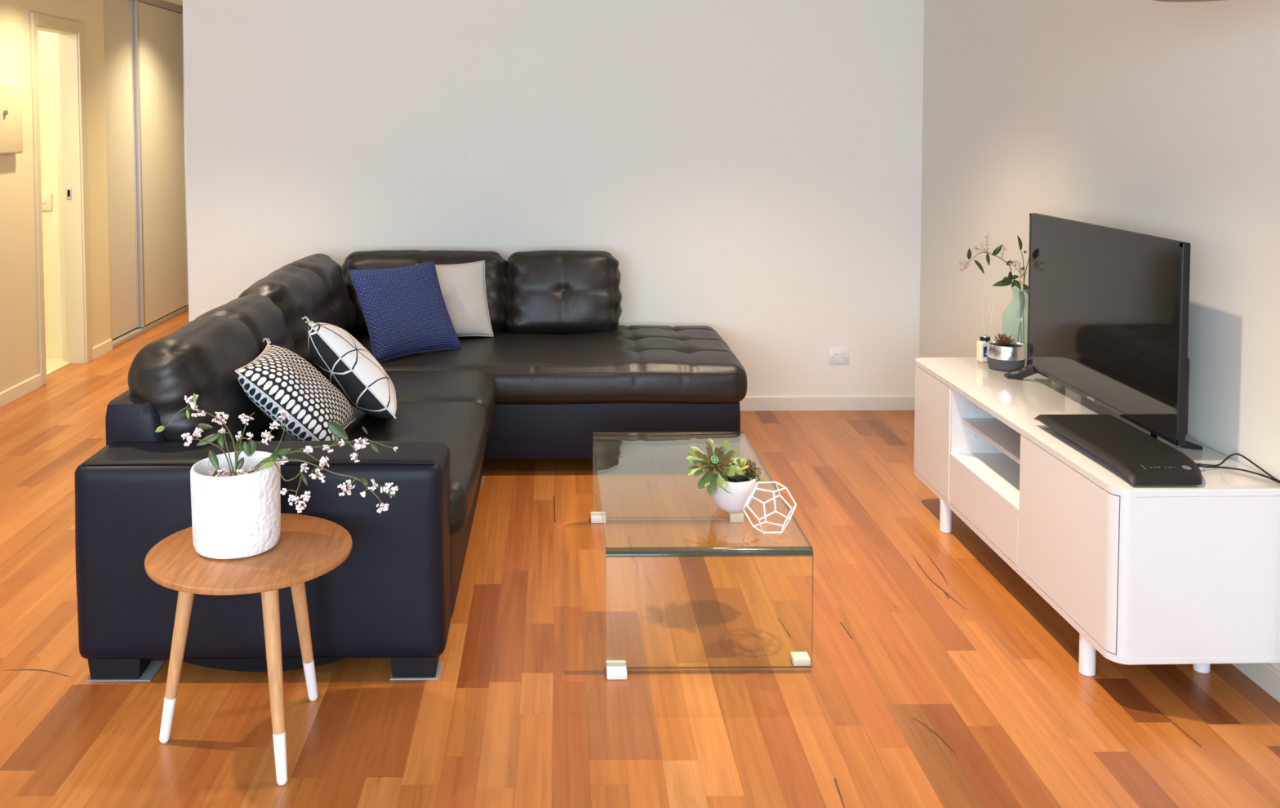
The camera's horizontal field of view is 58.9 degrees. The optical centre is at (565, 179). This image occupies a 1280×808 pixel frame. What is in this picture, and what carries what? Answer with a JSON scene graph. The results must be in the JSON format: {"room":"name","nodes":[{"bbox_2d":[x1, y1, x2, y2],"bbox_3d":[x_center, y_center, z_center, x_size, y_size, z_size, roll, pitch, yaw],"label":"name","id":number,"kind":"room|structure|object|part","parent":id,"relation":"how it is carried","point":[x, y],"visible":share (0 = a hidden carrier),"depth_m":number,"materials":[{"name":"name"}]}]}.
{"room":"living room","nodes":[
{"label":"living room","id":0,"kind":"room"},
{"bbox_2d":[37,30,66,358],"bbox_3d":[-3.893,-0.002,6.033,1.610,2.400,2.220,0,3,0],"label":"wall","id":1,"kind":"structure","parent":0,"point":[47,42],"depth_m":7.09,"materials":[{"name":"beige paint"}]},
{"bbox_2d":[41,192,52,210],"bbox_3d":[-3.269,0.142,7.089,0.090,0.116,0.013,0,3,0],"label":"light switch","id":2,"kind":"object","parent":1,"relation":"attached to","point":[46,205],"visible":0.77,"depth_m":7.09,"materials":[{"name":"beige paint"}]},
{"bbox_2d":[0,0,111,392],"bbox_3d":[-3.287,0.087,4.289,0.620,2.400,13.400,0,3,0],"label":"wall","id":3,"kind":"structure","parent":0,"point":[19,322],"depth_m":6.28,"materials":[{"name":"beige paint"}]},
{"bbox_2d":[0,81,22,154],"bbox_3d":[-2.959,-0.319,5.933,0.059,0.380,0.400,0,3,0],"label":"wall box","id":4,"kind":"object","parent":3,"relation":"attached to","point":[11,107],"visible":1,"depth_m":6.00,"materials":[{"name":"beige paint"}]},
{"bbox_3d":[-2.936,-0.349,5.931,0.014,0.028,0.028,0,3,0],"label":"knob","id":5,"kind":"part","parent":4,"relation":"part of","materials":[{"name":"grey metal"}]},
{"bbox_2d":[0,338,112,407],"bbox_3d":[-2.957,1.341,2.549,0.012,0.072,9.790,0,3,0],"label":"baseboard","id":6,"kind":"structure","parent":3,"relation":"attached to","point":[32,384],"depth_m":6.26,"materials":[{"name":"beige paint"}]},
{"bbox_2d":[29,12,93,386],"bbox_3d":[-3.039,0.105,6.714,0.126,2.112,0.702,0,3,0],"label":"door","id":7,"kind":"structure","parent":3,"relation":"in","point":[72,48],"depth_m":6.96,"materials":[{"name":"beige paint"}]},
{"bbox_3d":[-3.064,0.088,6.973,0.030,0.080,0.004,0,3,0],"label":"strike plate","id":8,"kind":"part","parent":7,"relation":"part of","materials":[{"name":"silver metal"}]},
{"bbox_2d":[160,0,182,7],"bbox_3d":[-1.272,-1.167,4.237,6.615,0.100,13.800,0,3,0],"label":"ceiling","id":9,"kind":"structure","parent":0,"point":[178,2],"depth_m":8.51,"materials":[{"name":"white paint"}]},
{"bbox_2d":[1152,0,1224,2],"bbox_3d":[1.419,-0.715,2.476,0.400,0.634,0.400,0,3,0],"label":"pendant lamp","id":10,"kind":"object","parent":9,"relation":"hanging from","point":[1176,1],"visible":1,"depth_m":2.56,"materials":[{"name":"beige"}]},
{"bbox_2d":[182,0,924,396],"bbox_3d":[0.004,-0.133,8.392,3.915,2.400,5.226,0,3,0],"label":"wall","id":11,"kind":"structure","parent":0,"point":[750,171],"depth_m":5.77,"materials":[{"name":"paint"}]},
{"bbox_2d":[828,349,848,363],"bbox_3d":[1.414,0.916,5.832,0.105,0.074,0.013,0,3,0],"label":"power outlet","id":12,"kind":"object","parent":11,"relation":"attached to","point":[835,356],"visible":1,"depth_m":5.83,"materials":[{"name":"white plastic"}]},
{"bbox_2d":[739,395,1279,702],"bbox_3d":[-0.047,1.244,4.307,3.777,0.072,13.274,0,3,0],"label":"baseboard","id":13,"kind":"structure","parent":11,"relation":"attached to","point":[809,402],"depth_m":5.84,"materials":[{"name":"beige paint"}]},
{"bbox_2d":[0,310,1279,807],"bbox_3d":[-1.291,1.322,4.287,6.665,0.084,16.242,0,3,0],"label":"floor","id":14,"kind":"structure","parent":0,"point":[939,677],"depth_m":3.02,"materials":[{"name":"brown wood"}]},
{"bbox_2d":[102,0,188,348],"bbox_3d":[-3.251,-0.132,8.534,0.506,2.398,2.300,0,3,0],"label":"wardrobe","id":15,"kind":"object","parent":14,"relation":"on","point":[144,39],"visible":0.53,"depth_m":8.09,"materials":[{"name":"grey laminate"}]},
{"bbox_3d":[-3.044,-0.085,7.694,0.020,2.300,0.575,0,3,0],"label":"door","id":16,"kind":"part","parent":15,"relation":"part of","materials":[{"name":"grey laminate"}]},
{"bbox_3d":[-3.018,-0.124,8.463,0.020,2.300,1.005,0,3,0],"label":"door","id":17,"kind":"part","parent":15,"relation":"part of","materials":[{"name":"grey laminate"}]},
{"bbox_2d":[144,513,352,785],"bbox_3d":[-0.756,1.125,2.731,0.481,0.476,0.481,0,3,0],"label":"side table","id":18,"kind":"object","parent":14,"relation":"on","point":[308,548],"visible":0.91,"depth_m":2.64,"materials":[{"name":"brown wood"}]},
{"bbox_3d":[-0.922,1.077,2.724,0.092,0.352,0.041,0,3,0],"label":"leg","id":19,"kind":"part","parent":18,"relation":"part of","materials":[{"name":"brown wood"}]},
{"bbox_2d":[190,450,280,559],"bbox_3d":[-0.792,0.784,2.721,0.208,0.206,0.206,0,3,0],"label":"ceramic pot","id":20,"kind":"object","parent":18,"relation":"on","point":[237,517],"visible":0.89,"depth_m":2.64,"materials":[{"name":"white ceramic"}]},
{"bbox_2d":[155,392,398,513],"bbox_3d":[-0.660,0.629,2.678,0.544,0.282,0.245,0,3,0],"label":"flowers","id":21,"kind":"object","parent":20,"relation":"in","point":[249,448],"visible":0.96,"depth_m":2.68,"materials":[{"name":"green plant"}]},
{"bbox_3d":[-0.854,0.623,2.650,0.177,0.184,0.018,-3,4,-40],"label":"stem","id":22,"kind":"part","parent":21,"relation":"part of","materials":[{"name":"green plant"}]},
{"bbox_3d":[-0.828,0.662,2.646,0.014,0.135,0.121,3,4,42],"label":"stem","id":23,"kind":"part","parent":21,"relation":"part of","materials":[{"name":"green plant"}]},
{"bbox_3d":[-0.827,0.654,2.760,0.008,0.138,0.080,-3,4,-40],"label":"stem","id":24,"kind":"part","parent":21,"relation":"part of","materials":[{"name":"green plant"}]},
{"bbox_3d":[-0.781,0.648,2.753,0.006,0.150,0.056,2,4,41],"label":"stem","id":25,"kind":"part","parent":21,"relation":"part of","materials":[{"name":"green plant"}]},
{"bbox_3d":[-0.747,0.659,2.706,0.104,0.132,0.007,1,3,17],"label":"stem","id":26,"kind":"part","parent":21,"relation":"part of","materials":[{"name":"green plant"}]},
{"bbox_3d":[-0.671,0.706,2.652,0.199,0.074,0.033,2,4,41],"label":"stem","id":27,"kind":"part","parent":21,"relation":"part of","materials":[{"name":"green plant"}]},
{"bbox_3d":[-0.691,0.622,2.725,0.034,0.096,0.004,-1,3,-18],"label":"stem","id":28,"kind":"part","parent":21,"relation":"part of","materials":[{"name":"green plant"}]},
{"bbox_3d":[-0.637,0.666,2.706,0.134,0.028,0.007,0,3,8],"label":"stem","id":29,"kind":"part","parent":21,"relation":"part of","materials":[{"name":"green plant"}]},
{"bbox_3d":[-0.600,0.714,2.657,0.362,0.101,0.083,0,3,0],"label":"stem","id":30,"kind":"part","parent":21,"relation":"part of","materials":[{"name":"green plant"}]},
{"bbox_3d":[-0.598,0.676,2.734,0.362,0.092,0.043,0,3,0],"label":"stem","id":31,"kind":"part","parent":21,"relation":"part of","materials":[{"name":"green plant"}]},
{"bbox_3d":[-0.534,0.654,2.728,0.069,0.056,0.009,1,3,19],"label":"stem","id":32,"kind":"part","parent":21,"relation":"part of","materials":[{"name":"green plant"}]},
{"bbox_3d":[-0.666,1.084,2.590,0.041,0.351,0.091,-2,4,-38],"label":"leg","id":33,"kind":"part","parent":18,"relation":"part of","materials":[{"name":"brown wood"}]},
{"bbox_3d":[-0.676,1.069,2.873,0.041,0.351,0.091,2,4,34],"label":"leg","id":34,"kind":"part","parent":18,"relation":"part of","materials":[{"name":"brown wood"}]},
{"bbox_2d":[74,249,746,681],"bbox_3d":[-0.273,0.835,4.371,2.114,0.883,2.762,0,3,0],"label":"sofa","id":35,"kind":"object","parent":14,"relation":"on","point":[558,369],"visible":0.8,"depth_m":3.32,"materials":[{"name":"black leather"}]},
{"bbox_3d":[-1.221,0.893,4.489,0.220,0.650,2.520,0,3,0],"label":"frame","id":36,"kind":"part","parent":35,"relation":"part of","materials":[{"name":"black leather"}]},
{"bbox_2d":[127,294,296,442],"bbox_3d":[-1.129,0.658,3.780,0.356,0.433,1.105,0,3,0],"label":"cushion","id":37,"kind":"object","parent":35,"relation":"on","point":[201,357],"depth_m":3.33,"materials":[{"name":"black leather"}]},
{"bbox_3d":[-0.819,1.018,3.119,0.989,0.542,0.249,0,3,0],"label":"arm","id":38,"kind":"part","parent":35,"relation":"part of","materials":[{"name":"black leather"}]},
{"bbox_2d":[234,337,355,440],"bbox_3d":[-0.851,0.681,3.587,0.311,0.289,0.392,0,3,-1],"label":"cushion","id":39,"kind":"object","parent":35,"relation":"on","point":[278,379],"visible":0.89,"depth_m":3.43,"materials":[{"name":"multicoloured fabric"}]},
{"bbox_2d":[238,253,356,368],"bbox_3d":[-1.139,0.583,4.898,0.352,0.431,1.174,0,3,0],"label":"cushion","id":40,"kind":"object","parent":35,"relation":"on","point":[313,286],"depth_m":4.69,"materials":[{"name":"black leather"}]},
{"bbox_2d":[301,315,396,418],"bbox_3d":[-0.741,0.648,3.907,0.309,0.420,0.473,-1,3,-10],"label":"cushion","id":41,"kind":"object","parent":35,"relation":"on","point":[346,363],"visible":0.97,"depth_m":3.73,"materials":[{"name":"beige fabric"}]},
{"bbox_2d":[253,401,486,534],"bbox_3d":[-0.710,0.923,3.730,0.862,0.184,0.975,0,3,0],"label":"seat cushion","id":42,"kind":"object","parent":35,"relation":"on","point":[461,426],"depth_m":3.74,"materials":[{"name":"black leather"}]},
{"bbox_2d":[346,260,462,362],"bbox_3d":[-0.709,0.582,5.026,0.462,0.380,0.237,-3,4,-42],"label":"cushion","id":43,"kind":"object","parent":35,"relation":"on","point":[405,311],"visible":0.99,"depth_m":4.96,"materials":[{"name":"blue fabric"}]},
{"bbox_2d":[319,370,495,433],"bbox_3d":[-0.715,0.884,4.479,0.862,0.184,0.520,0,3,0],"label":"seat cushion","id":44,"kind":"object","parent":35,"relation":"on","point":[472,386],"depth_m":4.40,"materials":[{"name":"black leather"}]},
{"bbox_2d":[341,249,507,333],"bbox_3d":[-0.687,0.557,5.545,0.856,0.418,0.309,0,3,0],"label":"cushion","id":45,"kind":"object","parent":35,"relation":"on","point":[495,266],"depth_m":5.47,"materials":[{"name":"black leather"}]},
{"bbox_2d":[415,260,493,337],"bbox_3d":[-0.523,0.575,5.345,0.343,0.349,0.155,-1,3,-21],"label":"cushion","id":46,"kind":"object","parent":35,"relation":"on","point":[462,286],"visible":0.58,"depth_m":5.33,"materials":[{"name":"grey fabric"}]},
{"bbox_3d":[-0.737,1.110,4.043,0.820,0.265,1.600,0,3,0],"label":"seat","id":47,"kind":"part","parent":35,"relation":"part of","materials":[{"name":"black leather"}]},
{"bbox_2d":[316,324,746,404],"bbox_3d":[-0.144,0.838,5.206,1.847,0.196,0.971,0,3,0],"label":"cushion","id":48,"kind":"object","parent":35,"relation":"on","point":[616,364],"depth_m":4.78,"materials":[{"name":"black leather"}]},
{"bbox_2d":[503,249,622,333],"bbox_3d":[-0.016,0.558,5.535,0.587,0.423,0.311,0,3,0],"label":"cushion","id":49,"kind":"object","parent":35,"relation":"on","point":[553,291],"depth_m":5.42,"materials":[{"name":"black leather"}]},
{"bbox_2d":[590,431,813,679],"bbox_3d":[0.385,1.143,3.642,0.572,0.340,1.236,0,3,0],"label":"coffee table","id":50,"kind":"object","parent":14,"relation":"on","point":[615,669],"visible":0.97,"depth_m":3.07,"materials":[{"name":"clear glass"}]},
{"bbox_2d":[685,438,764,513],"bbox_3d":[0.469,0.881,3.347,0.238,0.214,0.166,-1,3,-20],"label":"potted succulent","id":51,"kind":"object","parent":50,"relation":"on","point":[730,481],"visible":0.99,"depth_m":3.32,"materials":[{"name":"green plant"}]},
{"bbox_2d":[711,472,758,513],"bbox_3d":[0.503,0.935,3.374,0.143,0.102,0.143,0,3,0],"label":"pot","id":52,"kind":"object","parent":51,"relation":"attached to","point":[738,488],"depth_m":3.32,"materials":[{"name":"white ceramic"}]},
{"bbox_2d":[742,481,796,533],"bbox_3d":[0.580,0.932,3.208,0.147,0.124,0.152,0,3,0],"label":"ornament","id":53,"kind":"object","parent":50,"relation":"on","point":[755,488],"visible":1,"depth_m":3.19,"materials":[{"name":"white metal"}]},
{"bbox_2d":[913,357,1279,676],"bbox_3d":[1.602,1.026,3.667,0.457,0.565,1.600,0,3,-1],"label":"media console","id":54,"kind":"object","parent":14,"relation":"on","point":[1166,574],"visible":0.99,"depth_m":2.99,"materials":[{"name":"white paint"}]},
{"bbox_3d":[1.382,0.940,4.243,0.027,0.408,0.405,0,3,-1],"label":"door","id":55,"kind":"part","parent":54,"relation":"part of","materials":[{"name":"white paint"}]},
{"bbox_3d":[1.388,1.229,4.120,0.042,0.114,0.042,0,3,-1],"label":"leg","id":56,"kind":"part","parent":54,"relation":"part of","materials":[{"name":"white metal"}]},
{"bbox_3d":[1.386,1.091,3.743,0.017,0.159,0.584,0,3,-1],"label":"drawer","id":57,"kind":"part","parent":54,"relation":"part of","materials":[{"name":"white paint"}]},
{"bbox_2d":[976,302,994,362],"bbox_3d":[1.634,0.594,4.370,0.072,0.225,0.042,-1,3,-9],"label":"reed diffuser","id":58,"kind":"object","parent":54,"relation":"on","point":[981,346],"visible":0.84,"depth_m":4.36,"materials":[{"name":"beige glass"}]},
{"bbox_2d":[976,341,987,362],"bbox_3d":[1.624,0.667,4.373,0.052,0.078,0.040,-1,3,-9],"label":"bottle","id":59,"kind":"object","parent":58,"relation":"attached to","point":[981,346],"depth_m":4.35,"materials":[{"name":"beige glass"}]},
{"bbox_3d":[1.627,0.665,4.352,0.032,0.040,0.001,-1,3,-9],"label":"label panel","id":60,"kind":"part","parent":58,"relation":"part of","materials":[{"name":"blue paper"}]},
{"bbox_2d":[961,417,1021,464],"bbox_3d":[1.617,0.874,3.733,0.399,0.016,0.586,0,3,-1],"label":"shelf","id":61,"kind":"object","parent":54,"relation":"attached to","point":[997,433],"depth_m":3.82,"materials":[{"name":"white wood"}]},
{"bbox_2d":[986,333,1025,372],"bbox_3d":[1.657,0.647,4.245,0.135,0.132,0.135,0,3,0],"label":"pot","id":62,"kind":"object","parent":54,"relation":"on","point":[1003,354],"visible":0.99,"depth_m":4.20,"materials":[{"name":"silver metal"}]},
{"bbox_3d":[1.657,0.691,4.247,0.133,0.044,0.133,0,3,0],"label":"pot","id":63,"kind":"part","parent":62,"relation":"part of","materials":[{"name":"grey concrete"}]},
{"bbox_3d":[1.400,0.996,3.158,0.027,0.408,0.563,0,3,-1],"label":"door","id":64,"kind":"part","parent":54,"relation":"part of","materials":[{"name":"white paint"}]},
{"bbox_3d":[1.415,1.284,3.062,0.042,0.114,0.042,0,3,-1],"label":"leg","id":65,"kind":"part","parent":54,"relation":"part of","materials":[{"name":"white metal"}]},
{"bbox_3d":[1.605,1.185,3.676,0.452,0.018,1.600,0,3,-1],"label":"panel","id":66,"kind":"part","parent":54,"relation":"part of","materials":[{"name":"white paint"}]},
{"bbox_3d":[1.604,0.753,3.653,0.452,0.018,1.600,0,3,-1],"label":"panel","id":67,"kind":"part","parent":54,"relation":"part of","materials":[{"name":"white paint"}]},
{"bbox_2d":[1004,213,1202,450],"bbox_3d":[1.699,0.447,3.593,0.197,0.598,1.014,0,3,0],"label":"television","id":68,"kind":"object","parent":54,"relation":"on","point":[1108,308],"visible":0.98,"depth_m":3.44,"materials":[{"name":"black plastic"}]},
{"bbox_2d":[1034,414,1202,485],"bbox_3d":[1.551,0.749,3.160,0.238,0.041,0.585,0,3,0],"label":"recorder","id":69,"kind":"object","parent":54,"relation":"on","point":[1142,459],"visible":1,"depth_m":3.06,"materials":[{"name":"black plastic"}]},
{"bbox_3d":[1.626,1.010,2.879,0.435,0.414,0.025,0,3,-1],"label":"panel","id":70,"kind":"part","parent":54,"relation":"part of","materials":[{"name":"white paint"}]},
{"bbox_3d":[1.734,1.282,3.077,0.042,0.114,0.042,0,3,-1],"label":"leg","id":71,"kind":"part","parent":54,"relation":"part of","materials":[{"name":"white metal"}]},
{"bbox_2d":[1196,453,1279,483],"bbox_3d":[1.805,1.055,2.925,0.140,0.619,0.298,-2,3,-26],"label":"power cable","id":72,"kind":"object","parent":54,"relation":"hanging from","point":[1218,466],"visible":0.98,"depth_m":3.01,"materials":[{"name":"black plastic"}]},
{"bbox_3d":[1.760,0.563,4.358,0.142,0.288,0.142,0,3,0],"label":"glass vase","id":73,"kind":"object","parent":54,"relation":"on","visible":0},
{"bbox_2d":[957,232,1028,343],"bbox_3d":[1.644,0.440,4.338,0.282,0.467,0.068,0,3,0],"label":"sprig","id":74,"kind":"object","parent":73,"relation":"in","point":[1006,281],"visible":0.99,"depth_m":4.32,"materials":[{"name":"green plant"}]},
{"bbox_3d":[1.657,0.476,4.333,0.221,0.395,0.019,0,3,-6],"label":"stem","id":75,"kind":"part","parent":74,"relation":"part of","materials":[{"name":"green plant"}]},
{"bbox_3d":[1.754,0.469,4.350,0.020,0.408,0.044,0,3,9],"label":"stem","id":76,"kind":"part","parent":74,"relation":"part of","materials":[{"name":"green plant"}]},
{"bbox_3d":[1.777,0.447,4.342,0.015,0.411,0.044,-1,3,-9],"label":"stem","id":77,"kind":"part","parent":74,"relation":"part of","materials":[{"name":"green plant"}]},
{"bbox_2d":[919,0,1279,671],"bbox_3d":[1.915,0.207,1.712,0.120,2.400,8.174,0,3,0],"label":"wall","id":78,"kind":"structure","parent":0,"point":[1162,119],"depth_m":3.71,"materials":[{"name":"paint"}]}
]}

